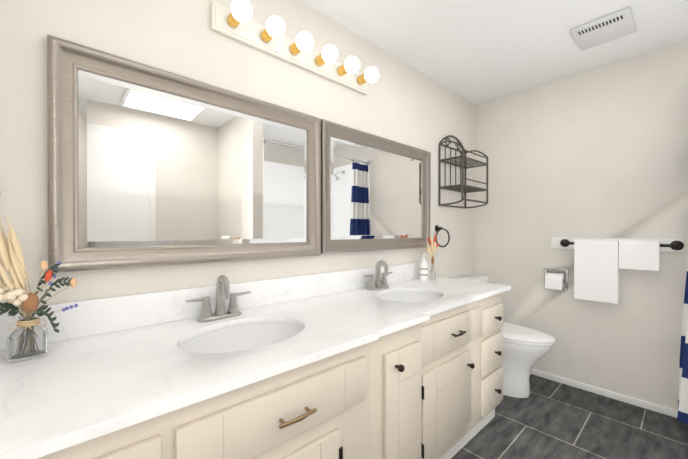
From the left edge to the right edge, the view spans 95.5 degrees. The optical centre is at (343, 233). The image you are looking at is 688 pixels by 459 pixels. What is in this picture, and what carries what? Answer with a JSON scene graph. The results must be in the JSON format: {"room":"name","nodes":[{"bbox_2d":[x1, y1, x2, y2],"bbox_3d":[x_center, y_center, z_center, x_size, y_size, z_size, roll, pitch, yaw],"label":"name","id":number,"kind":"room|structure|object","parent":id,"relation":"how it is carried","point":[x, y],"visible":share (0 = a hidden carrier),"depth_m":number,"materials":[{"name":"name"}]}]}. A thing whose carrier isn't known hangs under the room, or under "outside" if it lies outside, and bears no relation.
{"room":"bathroom","nodes":[
{"label":"bathroom","id":0,"kind":"room"},
{"bbox_2d":[0,0,475,308],"bbox_3d":[0.037,-0.015,1.868,3.250,2.300,0.100,0,0,-42],"label":"wall","id":1,"kind":"structure","parent":0,"point":[402,102],"depth_m":1.28,"materials":[{"name":"beige paint"}]},
{"bbox_2d":[47,34,320,272],"bbox_3d":[-0.506,-0.237,1.278,1.023,0.706,0.038,0,0,-42],"label":"mirror","id":2,"kind":"object","parent":1,"relation":"attached to","point":[148,165],"visible":0.96,"depth_m":1.15,"materials":[{"name":"beige mirror"}]},
{"bbox_2d":[0,264,418,351],"bbox_3d":[-0.264,0.269,1.511,2.118,0.114,0.020,0,0,-42],"label":"backsplash","id":3,"kind":"structure","parent":1,"relation":"attached to","point":[92,317],"depth_m":1.14,"materials":[{"name":"white stone"}]},
{"bbox_2d":[211,0,378,94],"bbox_3d":[-0.152,-0.879,1.514,0.908,0.108,0.161,0,0,-42],"label":"vanity light","id":4,"kind":"object","parent":1,"relation":"attached to","point":[235,22],"visible":1,"depth_m":1.44,"materials":[{"name":"white glass"}]},
{"bbox_2d":[321,119,430,253],"bbox_3d":[0.253,-0.244,1.968,1.005,0.698,0.038,0,0,-42],"label":"mirror","id":5,"kind":"object","parent":1,"relation":"attached to","point":[375,192],"visible":0.94,"depth_m":1.89,"materials":[{"name":"beige mirror"}]},
{"bbox_2d":[435,225,449,246],"bbox_3d":[0.747,0.022,2.399,0.143,0.172,0.067,0,0,-42],"label":"towel ring","id":6,"kind":"object","parent":1,"relation":"attached to","point":[437,228],"visible":0.98,"depth_m":2.40,"materials":[{"name":"brown metal"}]},
{"bbox_2d":[439,135,487,208],"bbox_3d":[0.961,-0.506,2.500,0.436,0.587,0.203,0,0,-42],"label":"shelf rack","id":7,"kind":"object","parent":1,"relation":"attached to","point":[462,187],"visible":1,"depth_m":2.48,"materials":[{"name":"brown metal"}]},
{"bbox_2d":[301,0,687,104],"bbox_3d":[0.828,-1.200,0.993,3.250,0.080,2.450,0,0,-42],"label":"ceiling","id":8,"kind":"structure","parent":0,"point":[475,52],"depth_m":1.84,"materials":[{"name":"white paint"}]},
{"bbox_2d":[570,7,635,50],"bbox_3d":[1.478,-1.151,1.783,0.275,0.026,0.255,0,0,-42],"label":"ceiling vent","id":9,"kind":"object","parent":8,"relation":"in","point":[609,27],"visible":0.96,"depth_m":1.76,"materials":[{"name":"white plastic"}]},
{"bbox_2d":[451,374,687,458],"bbox_3d":[0.828,1.170,1.004,3.250,0.060,2.450,0,0,-42],"label":"floor","id":10,"kind":"structure","parent":0,"point":[548,419],"depth_m":1.80,"materials":[{"name":"tile"}]},
{"bbox_2d":[12,296,502,458],"bbox_3d":[-0.014,0.745,1.324,2.234,0.787,0.638,0,0,-42],"label":"bathroom vanity","id":11,"kind":"object","parent":10,"relation":"on","point":[386,361],"depth_m":0.99,"materials":[{"name":"beige paint"}]},
{"bbox_2d":[0,276,510,458],"bbox_3d":[0.005,0.339,1.353,2.304,0.023,0.616,0,0,-42],"label":"countertop","id":12,"kind":"structure","parent":11,"relation":"on","point":[83,384],"depth_m":0.80,"materials":[{"name":"white stone"}]},
{"bbox_2d":[0,215,77,362],"bbox_3d":[-0.850,0.134,0.839,0.207,0.392,0.074,0,0,-42],"label":"flower vase","id":13,"kind":"object","parent":12,"relation":"on","point":[27,338],"visible":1,"depth_m":0.82,"materials":[{"name":"clear glass"}]},
{"bbox_2d":[184,275,251,323],"bbox_3d":[-0.467,0.243,1.201,0.249,0.169,0.105,0,0,-42],"label":"faucet","id":14,"kind":"object","parent":12,"relation":"on","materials":[{"name":"silver metal"}]},
{"bbox_2d":[172,316,315,359],"bbox_3d":[-0.326,0.424,1.046,0.457,0.167,0.352,0,0,-42],"label":"sink","id":15,"kind":"object","parent":12,"relation":"in","point":[203,343],"depth_m":1.17,"materials":[{"name":"white ceramic"}]},
{"bbox_2d":[360,260,391,291],"bbox_3d":[0.215,0.240,1.822,0.249,0.169,0.105,0,0,-42],"label":"faucet","id":16,"kind":"object","parent":12,"relation":"on","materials":[{"name":"silver metal"}]},
{"bbox_2d":[376,288,447,303],"bbox_3d":[0.350,0.421,1.675,0.457,0.167,0.352,0,0,-42],"label":"sink","id":17,"kind":"object","parent":12,"relation":"in","point":[405,295],"depth_m":1.84,"materials":[{"name":"white ceramic"}]},
{"bbox_2d":[419,253,427,280],"bbox_3d":[0.547,0.228,2.150,0.061,0.190,0.061,0,0,-42],"label":"soap dispenser","id":18,"kind":"object","parent":12,"relation":"on","point":[423,270],"visible":0.98,"depth_m":2.13,"materials":[{"name":"white"}]},
{"bbox_2d":[426,233,438,279],"bbox_3d":[0.616,0.158,2.172,0.158,0.330,0.036,0,0,-42],"label":"flower vase","id":19,"kind":"object","parent":12,"relation":"on","point":[432,243],"visible":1,"depth_m":2.16,"materials":[{"name":"clear glass"}]},
{"bbox_2d":[449,274,555,397],"bbox_3d":[1.142,0.744,2.322,0.468,0.778,0.728,0,0,-42],"label":"toilet","id":20,"kind":"object","parent":10,"relation":"on","point":[526,349],"visible":0.33,"depth_m":2.15,"materials":[{"name":"white ceramic"}]},
{"bbox_2d":[475,40,687,409],"bbox_3d":[2.027,-0.015,2.021,0.100,2.300,2.350,0,0,-42],"label":"wall","id":21,"kind":"structure","parent":0,"point":[600,152],"depth_m":2.21,"materials":[{"name":"beige paint"}]},
{"bbox_2d":[544,268,567,290],"bbox_3d":[1.618,0.349,2.392,0.128,0.157,0.155,0,0,-42],"label":"toilet paper holder","id":22,"kind":"object","parent":21,"relation":"attached to","point":[557,279],"visible":1,"depth_m":2.36,"materials":[{"name":"white paper"}]},
{"bbox_2d":[530,368,677,417],"bbox_3d":[1.641,1.110,2.366,0.015,0.046,1.330,0,0,-42],"label":"baseboard","id":23,"kind":"structure","parent":21,"relation":"attached to","point":[626,399],"depth_m":2.14,"materials":[{"name":"white paint"}]},
{"bbox_2d":[551,237,683,303],"bbox_3d":[1.792,0.247,2.119,0.116,0.430,0.692,0,0,-42],"label":"towel rail","id":24,"kind":"object","parent":21,"relation":"attached to","point":[599,263],"visible":1,"depth_m":2.08,"materials":[{"name":"white fabric"}]},
{"bbox_2d":[677,264,687,423],"bbox_3d":[1.594,0.088,1.383,1.396,1.930,0.173,0,0,-42],"label":"shower curtain","id":25,"kind":"object","parent":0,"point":[682,416],"visible":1,"depth_m":1.74,"materials":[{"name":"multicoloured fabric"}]}
]}

